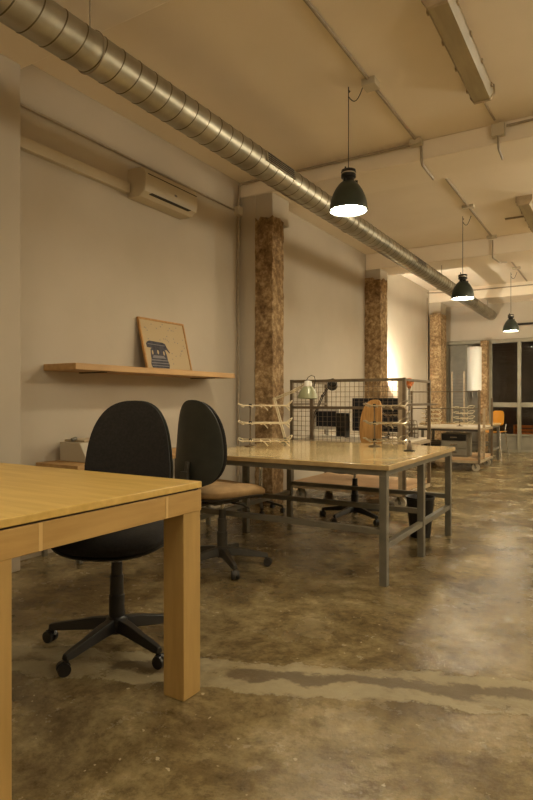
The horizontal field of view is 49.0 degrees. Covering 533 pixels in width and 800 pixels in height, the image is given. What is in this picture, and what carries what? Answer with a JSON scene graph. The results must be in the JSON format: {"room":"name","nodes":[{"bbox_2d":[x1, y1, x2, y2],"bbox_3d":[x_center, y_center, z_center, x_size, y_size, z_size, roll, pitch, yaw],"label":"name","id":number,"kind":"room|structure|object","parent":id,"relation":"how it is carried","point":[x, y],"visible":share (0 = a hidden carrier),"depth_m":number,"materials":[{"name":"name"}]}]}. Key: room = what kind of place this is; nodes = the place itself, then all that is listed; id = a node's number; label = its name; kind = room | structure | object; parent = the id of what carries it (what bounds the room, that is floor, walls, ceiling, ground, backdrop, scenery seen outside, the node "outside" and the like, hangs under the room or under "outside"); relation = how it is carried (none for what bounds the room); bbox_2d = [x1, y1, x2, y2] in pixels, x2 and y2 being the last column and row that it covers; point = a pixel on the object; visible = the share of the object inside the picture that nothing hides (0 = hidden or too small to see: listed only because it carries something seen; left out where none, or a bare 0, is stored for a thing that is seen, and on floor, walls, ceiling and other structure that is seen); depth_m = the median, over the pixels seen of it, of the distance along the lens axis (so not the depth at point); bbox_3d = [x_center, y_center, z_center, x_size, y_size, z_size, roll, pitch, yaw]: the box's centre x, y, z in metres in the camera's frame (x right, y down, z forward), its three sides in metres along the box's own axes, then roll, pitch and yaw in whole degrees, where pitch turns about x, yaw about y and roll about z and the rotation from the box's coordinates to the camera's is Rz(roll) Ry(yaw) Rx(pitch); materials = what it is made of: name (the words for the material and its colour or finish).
{"room":"design studio","nodes":[
{"label":"design studio","id":0,"kind":"room"},
{"bbox_2d":[20,64,429,560],"bbox_3d":[-0.319,-0.610,6.330,0.200,3.380,15.700,0,0,31],"label":"wall","id":1,"kind":"structure","parent":0,"point":[95,259],"depth_m":4.92,"materials":[{"name":"paint"}]},
{"bbox_2d":[0,54,19,572],"bbox_3d":[-1.780,-0.520,3.520,0.210,3.200,0.540,0,0,31],"label":"wall","id":2,"kind":"structure","parent":1,"relation":"attached to","point":[9,69],"depth_m":3.63,"materials":[{"name":"paint"}]},
{"bbox_2d":[20,135,129,193],"bbox_3d":[-1.415,-1.720,4.281,0.045,0.080,1.120,0,0,31],"label":"cable trunking","id":3,"kind":"object","parent":1,"relation":"attached to","point":[27,145],"visible":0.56,"depth_m":4.25,"materials":[{"name":"beige plastic"}]},
{"bbox_2d":[20,103,234,209],"bbox_3d":[-1.019,-1.975,4.941,0.020,0.020,2.640,0,0,31],"label":"conduit pipe","id":4,"kind":"object","parent":1,"relation":"attached to","point":[21,104],"visible":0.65,"depth_m":4.64,"materials":[{"name":"beige metal"}]},
{"bbox_2d":[44,363,234,378],"bbox_3d":[-0.929,-0.224,4.811,0.330,0.052,1.890,0,0,31],"label":"wall shelf","id":5,"kind":"object","parent":1,"relation":"attached to","point":[81,368],"visible":1,"depth_m":4.44,"materials":[{"name":"brown wood"}]},
{"bbox_2d":[136,316,191,370],"bbox_3d":[-0.875,-0.471,5.082,0.129,0.446,0.590,0,0,31],"label":"framed picture","id":6,"kind":"object","parent":5,"relation":"on","point":[164,343],"visible":0.95,"depth_m":5.06,"materials":[{"name":"beige paper"}]},
{"bbox_2d":[128,167,196,219],"bbox_3d":[-0.877,-1.768,5.019,0.204,0.235,0.670,0,0,31],"label":"air conditioner","id":7,"kind":"object","parent":1,"relation":"attached to","point":[148,188],"visible":0.98,"depth_m":4.89,"materials":[{"name":"beige plastic"}]},
{"bbox_2d":[149,193,190,210],"bbox_3d":[-0.814,-1.675,4.969,0.043,0.005,0.500,0,0,31],"label":"outlet","id":8,"kind":"object","parent":7,"relation":"attached to","point":[163,200],"depth_m":4.96,"materials":[{"name":"brown"}]},
{"bbox_2d":[237,217,238,481],"bbox_3d":[-0.299,-0.445,6.130,0.020,2.950,0.020,0,0,31],"label":"conduit pipe","id":9,"kind":"object","parent":1,"relation":"attached to","point":[237,217],"visible":0.91,"depth_m":6.12,"materials":[{"name":"grey metal"}]},
{"bbox_2d":[234,206,242,216],"bbox_3d":[-0.293,-1.974,6.121,0.060,0.092,0.075,0,0,31],"label":"junction box","id":10,"kind":"object","parent":1,"relation":"attached to","point":[238,211],"visible":1,"depth_m":6.10,"materials":[{"name":"beige plastic"}]},
{"bbox_2d":[240,192,288,501],"bbox_3d":[-0.022,-0.525,6.237,0.405,3.210,0.350,0,0,31],"label":"pillar","id":11,"kind":"structure","parent":1,"relation":"attached to","point":[267,205],"depth_m":6.13,"materials":[{"name":"paint"}]},
{"bbox_2d":[366,269,387,282],"bbox_3d":[1.755,-1.960,9.323,0.250,0.180,0.330,0,0,31],"label":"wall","id":12,"kind":"structure","parent":1,"relation":"attached to","point":[375,273],"depth_m":9.19,"materials":[{"name":"paint"}]},
{"bbox_2d":[427,298,427,379],"bbox_3d":[3.340,-0.545,12.145,0.020,3.150,0.020,0,0,31],"label":"conduit pipe","id":13,"kind":"object","parent":1,"relation":"attached to","point":[427,298],"visible":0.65,"depth_m":12.13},
{"bbox_2d":[429,302,445,315],"bbox_3d":[3.627,-1.895,12.416,0.250,0.290,0.400,0,0,31],"label":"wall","id":14,"kind":"structure","parent":1,"relation":"attached to","point":[438,307],"depth_m":12.26,"materials":[{"name":"paint"}]},
{"bbox_2d":[12,450,532,799],"bbox_3d":[2.548,1.130,4.548,6.950,0.100,16.020,0,0,31],"label":"floor","id":15,"kind":"structure","parent":0,"point":[320,680],"depth_m":2.37,"materials":[{"name":"concrete"}]},
{"bbox_2d":[0,463,201,799],"bbox_3d":[-1.025,0.691,2.138,1.300,0.779,0.885,0,0,32],"label":"oak desk","id":16,"kind":"object","parent":15,"relation":"on","point":[42,508],"visible":1,"depth_m":1.97,"materials":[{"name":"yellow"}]},
{"bbox_2d":[42,400,172,677],"bbox_3d":[-0.681,0.541,2.582,0.637,1.077,0.650,0,0,3],"label":"office chair","id":17,"kind":"object","parent":15,"relation":"on","point":[129,437],"visible":0.71,"depth_m":2.60,"materials":[{"name":"black fabric"}]},
{"bbox_2d":[56,660,70,669],"bbox_3d":[-0.797,1.037,2.295,0.055,0.026,0.014,0,0,-29],"label":"caster","id":18,"kind":"object","parent":17,"relation":"attached to","point":[63,664],"depth_m":2.28,"materials":[{"name":"black plastic"}]},
{"bbox_2d":[36,448,210,563],"bbox_3d":[-1.019,0.755,4.555,0.420,0.650,1.500,0,0,31],"label":"side table","id":19,"kind":"object","parent":15,"relation":"on","point":[57,463],"visible":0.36,"depth_m":3.97,"materials":[{"name":"brown wood"}]},
{"bbox_2d":[60,437,89,462],"bbox_3d":[-1.257,0.344,4.220,0.260,0.171,0.360,0,0,31],"label":"caddy","id":20,"kind":"object","parent":19,"relation":"on","point":[74,449],"visible":0.48,"depth_m":4.07,"materials":[{"name":"beige plastic"}]},
{"bbox_2d":[175,400,271,579],"bbox_3d":[-0.305,0.539,3.799,0.612,1.081,0.621,0,0,-45],"label":"office chair","id":21,"kind":"object","parent":15,"relation":"on","point":[201,446],"visible":0.82,"depth_m":3.61,"materials":[{"name":"black plastic"}]},
{"bbox_2d":[237,467,284,513],"bbox_3d":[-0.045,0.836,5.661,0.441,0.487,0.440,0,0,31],"label":"office chair","id":22,"kind":"object","parent":15,"relation":"on","point":[272,503],"visible":0.26,"depth_m":5.61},
{"bbox_2d":[255,215,283,504],"bbox_3d":[0.030,-0.409,6.124,0.222,2.978,0.240,0,0,31],"label":"concrete pillar","id":23,"kind":"structure","parent":15,"relation":"on","point":[269,232],"depth_m":6.04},
{"bbox_2d":[200,440,454,586],"bbox_3d":[0.451,0.728,4.414,1.534,0.705,1.574,0,0,31],"label":"work table","id":24,"kind":"object","parent":15,"relation":"on","point":[386,460],"visible":0.86,"depth_m":4.03,"materials":[{"name":"beige wood"}]},
{"bbox_2d":[238,400,292,446],"bbox_3d":[-0.008,0.188,4.730,0.439,0.375,0.249,0,0,0],"label":"tray stand","id":25,"kind":"object","parent":24,"relation":"on","point":[250,422],"visible":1,"depth_m":4.63,"materials":[{"name":"metal"}]},
{"bbox_2d":[238,400,292,410],"bbox_3d":[-0.008,0.043,4.730,0.439,0.086,0.249,0,0,0],"label":"wire tray","id":26,"kind":"object","parent":25,"relation":"on","point":[250,405],"depth_m":4.61,"materials":[{"name":"grey metal"}]},
{"bbox_2d":[238,418,292,428],"bbox_3d":[-0.008,0.183,4.730,0.439,0.086,0.249,0,0,0],"label":"wire tray","id":27,"kind":"object","parent":25,"relation":"on","point":[250,422],"depth_m":4.66,"materials":[{"name":"grey metal"}]},
{"bbox_2d":[238,435,292,445],"bbox_3d":[-0.008,0.323,4.730,0.439,0.086,0.249,0,0,0],"label":"wire tray","id":28,"kind":"object","parent":25,"relation":"on","point":[250,439],"depth_m":4.70,"materials":[{"name":"grey metal"}]},
{"bbox_2d":[273,375,317,440],"bbox_3d":[0.232,0.080,5.114,0.465,0.589,0.180,0,0,31],"label":"desk lamp","id":29,"kind":"object","parent":24,"relation":"on","point":[307,391],"visible":0.98,"depth_m":5.02,"materials":[{"name":"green metal"}]},
{"bbox_2d":[304,381,311,385],"bbox_3d":[0.357,-0.141,5.043,0.072,0.052,0.073,0,0,31],"label":"socket","id":30,"kind":"object","parent":29,"relation":"attached to","point":[306,383],"depth_m":5.01,"materials":[{"name":"beige plastic"}]},
{"bbox_2d":[363,400,409,446],"bbox_3d":[0.964,0.188,4.714,0.339,0.375,0.249,0,0,0],"label":"tray stand","id":31,"kind":"object","parent":24,"relation":"on","point":[374,422],"visible":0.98,"depth_m":4.67,"materials":[{"name":"metal"}]},
{"bbox_2d":[363,400,408,410],"bbox_3d":[0.964,0.043,4.714,0.339,0.086,0.249,0,0,0],"label":"wire tray","id":32,"kind":"object","parent":31,"relation":"on","point":[368,405],"depth_m":4.60,"materials":[{"name":"grey metal"}]},
{"bbox_2d":[363,417,408,428],"bbox_3d":[0.964,0.183,4.714,0.339,0.086,0.249,0,0,0],"label":"wire tray","id":33,"kind":"object","parent":31,"relation":"on","point":[374,422],"depth_m":4.67,"materials":[{"name":"grey metal"}]},
{"bbox_2d":[363,435,409,446],"bbox_3d":[0.964,0.323,4.714,0.339,0.086,0.249,0,0,0],"label":"wire tray","id":34,"kind":"object","parent":31,"relation":"on","point":[374,440],"depth_m":4.68,"materials":[{"name":"grey metal"}]},
{"bbox_2d":[404,440,414,450],"bbox_3d":[1.052,0.335,4.301,0.084,0.080,0.084,0,0,31],"label":"bell","id":35,"kind":"object","parent":24,"relation":"on","point":[409,445],"visible":1,"depth_m":4.29,"materials":[{"name":"grey metal"}]},
{"bbox_2d":[320,400,389,525],"bbox_3d":[0.803,0.537,5.280,0.654,1.084,0.642,0,0,-35],"label":"office chair","id":36,"kind":"object","parent":15,"relation":"on","point":[366,430],"visible":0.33,"depth_m":5.36,"materials":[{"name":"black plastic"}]},
{"bbox_2d":[290,378,437,506],"bbox_3d":[1.113,0.430,6.562,1.290,1.300,1.180,0,0,31],"label":"cart","id":37,"kind":"object","parent":15,"relation":"on","point":[401,482],"visible":0.71,"depth_m":6.21,"materials":[{"name":"wood"},{"name":"steel"},{"name":"steel wire"}]},
{"bbox_2d":[309,378,337,435],"bbox_3d":[0.649,0.086,6.598,0.308,0.653,0.231,0,0,31],"label":"desk lamp","id":38,"kind":"object","parent":37,"relation":"on","point":[334,384],"visible":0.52,"depth_m":6.53,"materials":[{"name":"grey metal"}]},
{"bbox_2d":[306,436,344,438],"bbox_3d":[0.640,0.404,6.369,0.400,0.019,0.130,0,0,26],"label":"keyboard","id":39,"kind":"object","parent":37,"relation":"on","point":[338,437],"visible":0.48,"depth_m":6.32,"materials":[{"name":"beige plastic"}]},
{"bbox_2d":[314,409,339,435],"bbox_3d":[0.686,0.252,6.609,0.300,0.323,0.140,0,0,23],"label":"computer monitor","id":40,"kind":"object","parent":37,"relation":"on","point":[327,412],"visible":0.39,"depth_m":6.57,"materials":[{"name":"beige"}]},
{"bbox_2d":[336,413,348,437],"bbox_3d":[0.843,0.278,6.454,0.100,0.270,0.144,0,0,31],"label":"speaker","id":41,"kind":"object","parent":37,"relation":"on","point":[344,416],"visible":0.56,"depth_m":6.40},
{"bbox_2d":[352,398,396,438],"bbox_3d":[1.216,0.197,6.371,0.580,0.433,0.140,0,0,34],"label":"computer monitor","id":42,"kind":"object","parent":37,"relation":"on","point":[358,401],"visible":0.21,"depth_m":6.31,"materials":[{"name":"black plastic"}]},
{"bbox_2d":[382,411,409,437],"bbox_3d":[1.333,0.261,5.998,0.279,0.305,0.209,0,0,16],"label":"tray stand","id":43,"kind":"object","parent":37,"relation":"on","point":[388,435],"visible":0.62,"depth_m":5.97,"materials":[{"name":"metal"}]},
{"bbox_2d":[382,411,409,416],"bbox_3d":[1.333,0.151,5.998,0.279,0.086,0.209,0,0,16],"label":"wire tray","id":44,"kind":"object","parent":43,"relation":"on","point":[388,414],"depth_m":5.93,"materials":[{"name":"grey metal"}]},
{"bbox_2d":[382,421,409,429],"bbox_3d":[1.333,0.256,5.998,0.279,0.086,0.209,0,0,16],"label":"wire tray","id":45,"kind":"object","parent":43,"relation":"on","point":[386,425],"depth_m":5.95,"materials":[{"name":"grey metal"}]},
{"bbox_2d":[382,432,409,436],"bbox_3d":[1.333,0.361,5.998,0.279,0.086,0.209,0,0,16],"label":"wire tray","id":46,"kind":"object","parent":43,"relation":"on","point":[386,435],"depth_m":5.99,"materials":[{"name":"grey metal"}]},
{"bbox_2d":[407,378,413,436],"bbox_3d":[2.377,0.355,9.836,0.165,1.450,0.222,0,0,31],"label":"desk lamp","id":47,"kind":"object","parent":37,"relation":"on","point":[408,378],"visible":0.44,"depth_m":9.78,"materials":[{"name":"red metal"}]},
{"bbox_2d":[406,420,418,437],"bbox_3d":[1.543,0.315,6.336,0.207,0.187,0.207,0,0,31],"label":"wire basket","id":48,"kind":"object","parent":37,"relation":"on","point":[414,425],"visible":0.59,"depth_m":6.27,"materials":[{"name":"metal"}]},
{"bbox_2d":[365,278,387,435],"bbox_3d":[1.739,-0.419,9.286,0.272,2.998,0.320,0,0,31],"label":"concrete pillar","id":49,"kind":"structure","parent":15,"relation":"on","point":[376,355],"depth_m":9.16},
{"bbox_2d":[405,494,434,538],"bbox_3d":[1.216,0.921,4.629,0.232,0.318,0.232,0,0,31],"label":"waste bin","id":50,"kind":"object","parent":15,"relation":"on","point":[411,499],"visible":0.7,"depth_m":4.56,"materials":[{"name":"black plastic"}]},
{"bbox_2d":[429,313,445,439],"bbox_3d":[3.609,-0.358,12.309,0.242,2.877,0.450,0,0,31],"label":"concrete pillar","id":51,"kind":"structure","parent":15,"relation":"on","point":[437,322],"depth_m":12.13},
{"bbox_2d":[410,390,492,470],"bbox_3d":[3.012,0.465,9.479,1.060,1.230,1.062,0,0,31],"label":"cart","id":52,"kind":"object","parent":15,"relation":"on","point":[475,458],"depth_m":9.08,"materials":[{"name":"wood"},{"name":"steel"},{"name":"steel wire"}]},
{"bbox_2d":[421,407,441,425],"bbox_3d":[2.681,0.261,9.482,0.319,0.305,0.209,0,0,21],"label":"tray stand","id":53,"kind":"object","parent":52,"relation":"on","point":[441,407],"visible":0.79,"depth_m":9.42,"materials":[{"name":"metal"}]},
{"bbox_2d":[424,440,440,445],"bbox_3d":[2.746,0.765,9.559,0.290,0.231,0.250,0,0,31],"label":"box","id":54,"kind":"object","parent":52,"relation":"on","point":[433,443],"visible":0.31,"depth_m":9.45,"materials":[{"name":"black plastic"}]},
{"bbox_2d":[453,405,474,425],"bbox_3d":[3.099,0.246,9.169,0.209,0.335,0.279,0,0,-44],"label":"tray stand","id":55,"kind":"object","parent":52,"relation":"on","point":[459,413],"visible":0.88,"depth_m":9.13,"materials":[{"name":"metal"}]},
{"bbox_2d":[453,410,474,415],"bbox_3d":[3.099,0.201,9.169,0.209,0.086,0.279,0,0,-44],"label":"wire tray","id":56,"kind":"object","parent":55,"relation":"on","point":[459,413],"depth_m":9.15,"materials":[{"name":"grey metal"}]},
{"bbox_2d":[453,415,474,420],"bbox_3d":[3.099,0.281,9.169,0.209,0.086,0.279,0,0,-44],"label":"wire tray","id":57,"kind":"object","parent":55,"relation":"on","point":[459,418],"depth_m":9.13,"materials":[{"name":"grey metal"}]},
{"bbox_2d":[451,371,464,432],"bbox_3d":[4.041,0.240,12.340,0.280,1.680,0.040,0,0,31],"label":"ladder rack","id":58,"kind":"object","parent":15,"relation":"on","point":[452,374],"visible":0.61,"depth_m":12.34,"materials":[{"name":"metal"}]},
{"bbox_2d":[419,421,500,463],"bbox_3d":[3.488,0.745,10.525,1.254,0.670,0.784,0,0,31],"label":"work table","id":59,"kind":"object","parent":15,"relation":"on","point":[497,425],"visible":0.44,"depth_m":10.50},
{"bbox_2d":[480,340,488,451],"bbox_3d":[4.598,-0.085,12.331,0.132,2.330,0.220,0,0,31],"label":"brick pier","id":60,"kind":"object","parent":15,"relation":"on","point":[484,344],"visible":0.77,"depth_m":12.25,"materials":[{"name":"brick"}]},
{"bbox_2d":[467,346,481,396],"bbox_3d":[4.421,-0.598,12.402,0.320,1.055,0.360,0,0,31],"label":"water heater","id":61,"kind":"object","parent":60,"relation":"attached to","point":[474,354],"visible":0.91,"depth_m":12.24,"materials":[{"name":"white metal"}]},
{"bbox_2d":[480,411,508,455],"bbox_3d":[4.484,0.647,11.499,0.424,0.870,0.442,0,0,41],"label":"chair","id":62,"kind":"object","parent":15,"relation":"on","point":[498,416],"visible":0.61,"depth_m":11.58,"materials":[{"name":"orange plastic"}]},
{"bbox_2d":[32,0,532,290],"bbox_3d":[2.568,-2.375,4.582,6.950,0.150,16.100,0,0,31],"label":"ceiling","id":63,"kind":"structure","parent":0,"point":[271,70],"depth_m":4.28,"materials":[{"name":"paint"}]},
{"bbox_2d":[0,0,170,68],"bbox_3d":[0.943,-2.210,1.896,6.550,0.180,0.580,0,0,31],"label":"ceiling beam","id":64,"kind":"structure","parent":63,"relation":"attached to","point":[105,14],"depth_m":3.25,"materials":[{"name":"paint"}]},
{"bbox_2d":[0,0,495,319],"bbox_3d":[1.438,-1.897,6.873,0.225,0.446,12.750,0,0,31],"label":"spiral duct","id":65,"kind":"object","parent":64,"relation":"hanging from","point":[45,23],"visible":0.88,"depth_m":3.49,"materials":[{"name":"metal"}]},
{"bbox_2d":[265,150,295,178],"bbox_3d":[0.114,-1.799,4.490,0.023,0.076,0.440,0,0,31],"label":"grille","id":66,"kind":"object","parent":65,"relation":"attached to","point":[271,161],"depth_m":4.46,"materials":[{"name":"grey metal"}]},
{"bbox_2d":[303,0,368,79],"bbox_3d":[0.326,-2.288,3.514,0.024,0.024,1.510,0,0,31],"label":"conduit pipe","id":67,"kind":"object","parent":63,"relation":"attached to","point":[316,13],"visible":1,"depth_m":3.68,"materials":[{"name":"beige metal"}]},
{"bbox_2d":[329,87,367,216],"bbox_3d":[0.603,-1.844,4.299,0.288,0.912,0.288,0,0,31],"label":"pendant lamp","id":68,"kind":"object","parent":63,"relation":"hanging from","point":[348,199],"visible":0.98,"depth_m":4.24,"materials":[{"name":"grey metal"}]},
{"bbox_2d":[332,205,365,213],"bbox_3d":[0.603,-1.401,4.299,0.252,0.005,0.252,0,0,31],"label":"diffuser","id":69,"kind":"object","parent":68,"relation":"attached to","point":[336,209],"depth_m":4.30,"materials":[{"name":"white glass"}]},
{"bbox_2d":[361,75,379,92],"bbox_3d":[0.751,-2.274,4.215,0.100,0.052,0.110,0,0,31],"label":"junction box","id":70,"kind":"object","parent":63,"relation":"attached to","point":[372,84],"visible":1,"depth_m":4.18,"materials":[{"name":"beige plastic"}]},
{"bbox_2d":[240,116,532,208],"bbox_3d":[2.664,-2.215,4.740,6.550,0.170,0.570,0,0,31],"label":"ceiling beam","id":71,"kind":"structure","parent":63,"relation":"attached to","point":[474,150],"depth_m":5.30,"materials":[{"name":"paint"}]},
{"bbox_2d":[237,144,409,205],"bbox_3d":[0.486,-2.147,5.644,1.812,0.258,0.084,0,0,31],"label":"conduit pipe","id":72,"kind":"object","parent":71,"relation":"attached to","point":[407,145],"visible":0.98,"depth_m":5.56,"materials":[{"name":"beige metal"}]},
{"bbox_2d":[420,145,434,179],"bbox_3d":[1.461,-2.159,5.321,0.034,0.203,0.382,0,0,31],"label":"conduit pipe","id":73,"kind":"object","parent":71,"relation":"attached to","point":[421,150],"visible":1,"depth_m":5.17,"materials":[{"name":"beige metal"}]},
{"bbox_2d":[491,122,504,138],"bbox_3d":[1.907,-2.219,4.813,0.100,0.102,0.050,0,0,31],"label":"junction box","id":74,"kind":"object","parent":71,"relation":"attached to","point":[497,129],"visible":1,"depth_m":4.79,"materials":[{"name":"beige plastic"}]},
{"bbox_2d":[497,136,502,159],"bbox_3d":[1.954,-2.111,4.891,0.018,0.140,0.210,0,0,31],"label":"conduit pipe","id":75,"kind":"object","parent":71,"relation":"attached to","point":[498,143],"visible":1,"depth_m":4.82,"materials":[{"name":"beige metal"}]},
{"bbox_2d":[506,118,532,126],"bbox_3d":[2.993,-2.250,4.173,2.400,0.020,0.020,0,0,31],"label":"conduit pipe","id":76,"kind":"object","parent":71,"relation":"attached to","point":[531,119],"visible":1,"depth_m":4.74,"materials":[{"name":"beige metal"}]},
{"bbox_2d":[376,90,415,139],"bbox_3d":[1.043,-2.288,4.699,0.024,0.024,1.000,0,0,31],"label":"conduit pipe","id":77,"kind":"object","parent":63,"relation":"attached to","point":[378,92],"visible":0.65,"depth_m":4.66,"materials":[{"name":"beige metal"}]},
{"bbox_2d":[409,137,422,147],"bbox_3d":[1.320,-2.269,5.156,0.100,0.052,0.080,0,0,31],"label":"junction box","id":78,"kind":"object","parent":63,"relation":"attached to","point":[413,143],"visible":1,"depth_m":5.14,"materials":[{"name":"beige plastic"}]},
{"bbox_2d":[366,232,532,275],"bbox_3d":[4.520,-2.175,7.808,6.550,0.250,0.600,0,0,31],"label":"ceiling beam","id":79,"kind":"structure","parent":63,"relation":"attached to","point":[515,247],"depth_m":8.54,"materials":[{"name":"paint"}]},
{"bbox_2d":[492,240,506,262],"bbox_3d":[3.353,-2.111,8.422,0.021,0.278,0.532,0,0,42],"label":"conduit pipe","id":80,"kind":"object","parent":79,"relation":"attached to","point":[492,240],"visible":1,"depth_m":8.24,"materials":[{"name":"beige metal"}]},
{"bbox_2d":[421,0,494,104],"bbox_3d":[1.270,-2.247,3.779,0.180,0.106,1.260,0,0,31],"label":"fitting","id":81,"kind":"object","parent":63,"relation":"attached to","point":[447,16],"visible":1,"depth_m":3.66,"materials":[{"name":"metal"}]},
{"bbox_2d":[451,216,474,300],"bbox_3d":[2.458,-1.784,7.326,0.288,1.032,0.288,0,0,31],"label":"pendant lamp","id":82,"kind":"object","parent":63,"relation":"hanging from","point":[462,291],"visible":1,"depth_m":7.27,"materials":[{"name":"grey metal"}]},
{"bbox_2d":[453,297,472,298],"bbox_3d":[2.458,-1.282,7.326,0.252,0.005,0.252,0,0,31],"label":"diffuser","id":83,"kind":"object","parent":82,"relation":"attached to","point":[453,297],"depth_m":7.33,"materials":[{"name":"white glass"}]},
{"bbox_2d":[445,178,491,236],"bbox_3d":[2.405,-2.288,6.949,0.028,0.028,2.820,0,0,31],"label":"conduit pipe","id":84,"kind":"object","parent":63,"relation":"attached to","point":[446,179],"visible":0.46,"depth_m":6.80,"materials":[{"name":"beige metal"}]},
{"bbox_2d":[462,204,474,209],"bbox_3d":[2.384,-2.282,6.915,0.130,0.037,0.070,0,0,31],"label":"junction box","id":85,"kind":"object","parent":63,"relation":"attached to","point":[471,206],"visible":1,"depth_m":6.90,"materials":[{"name":"beige plastic"}]},
{"bbox_2d":[429,281,532,306],"bbox_3d":[6.425,-2.170,10.956,6.550,0.260,0.800,0,0,31],"label":"ceiling beam","id":86,"kind":"structure","parent":63,"relation":"attached to","point":[521,293],"depth_m":11.73,"materials":[{"name":"paint"}]},
{"bbox_2d":[427,284,532,292],"bbox_3d":[5.783,-2.220,10.749,5.635,0.024,0.203,0,0,31],"label":"conduit pipe","id":87,"kind":"object","parent":86,"relation":"attached to","point":[527,284],"visible":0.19,"depth_m":11.59,"materials":[{"name":"grey metal"}]},
{"bbox_2d":[483,102,495,120],"bbox_3d":[1.742,-2.288,4.597,0.018,0.018,0.430,0,0,34],"label":"conduit pipe","id":88,"kind":"object","parent":63,"relation":"attached to","point":[485,104],"visible":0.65,"depth_m":4.62,"materials":[{"name":"beige metal"}]},
{"bbox_2d":[487,235,496,238],"bbox_3d":[3.155,-2.282,8.189,0.130,0.037,0.070,0,0,31],"label":"junction box","id":89,"kind":"object","parent":63,"relation":"attached to","point":[489,236],"visible":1,"depth_m":8.16,"materials":[{"name":"beige plastic"}]},
{"bbox_2d":[502,273,519,331],"bbox_3d":[4.404,-1.769,10.543,0.288,1.062,0.288,0,0,31],"label":"pendant lamp","id":90,"kind":"object","parent":63,"relation":"hanging from","point":[510,325],"visible":1,"depth_m":10.47,"materials":[{"name":"grey metal"}]},
{"bbox_2d":[505,216,523,219],"bbox_3d":[3.470,-2.288,7.134,1.050,0.024,0.024,0,0,31],"label":"conduit pipe","id":91,"kind":"object","parent":63,"relation":"attached to","point":[517,216],"visible":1,"depth_m":7.34,"materials":[{"name":"beige metal"}]},
{"bbox_2d":[511,262,526,280],"bbox_3d":[4.263,-2.288,10.020,0.028,0.028,2.840,0,0,31],"label":"conduit pipe","id":92,"kind":"object","parent":63,"relation":"attached to","point":[515,266],"visible":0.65,"depth_m":10.37,"materials":[{"name":"grey metal"}]},
{"bbox_2d":[515,194,532,232],"bbox_3d":[3.217,-2.247,7.112,0.180,0.106,1.260,0,0,31],"label":"fitting","id":93,"kind":"object","parent":63,"relation":"attached to","point":[525,202],"visible":1,"depth_m":6.68,"materials":[{"name":"metal"}]},
{"bbox_2d":[518,200,532,231],"bbox_3d":[3.217,-2.228,7.112,0.164,0.055,1.230,0,0,31],"label":"diffuser","id":94,"kind":"object","parent":93,"relation":"attached to","point":[525,206],"depth_m":6.79,"materials":[{"name":"white plastic"}]},
{"bbox_2d":[446,301,532,341],"bbox_3d":[6.684,-1.790,11.384,6.550,1.020,0.200,0,0,31],"label":"wall","id":95,"kind":"structure","parent":0,"point":[463,323],"depth_m":12.45,"materials":[{"name":"paint"}]},
{"bbox_2d":[446,337,532,452],"bbox_3d":[6.614,-0.100,11.316,6.500,2.360,0.110,0,0,31],"label":"window","id":96,"kind":"structure","parent":95,"relation":"in","point":[510,360],"depth_m":12.26,"materials":[{"name":"clear glass"}]},
{"bbox_2d":[517,322,532,325],"bbox_3d":[5.872,-1.564,11.687,1.600,0.042,0.121,0,0,31],"label":"wall rail","id":97,"kind":"object","parent":95,"relation":"attached to","point":[527,323],"visible":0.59,"depth_m":11.97,"materials":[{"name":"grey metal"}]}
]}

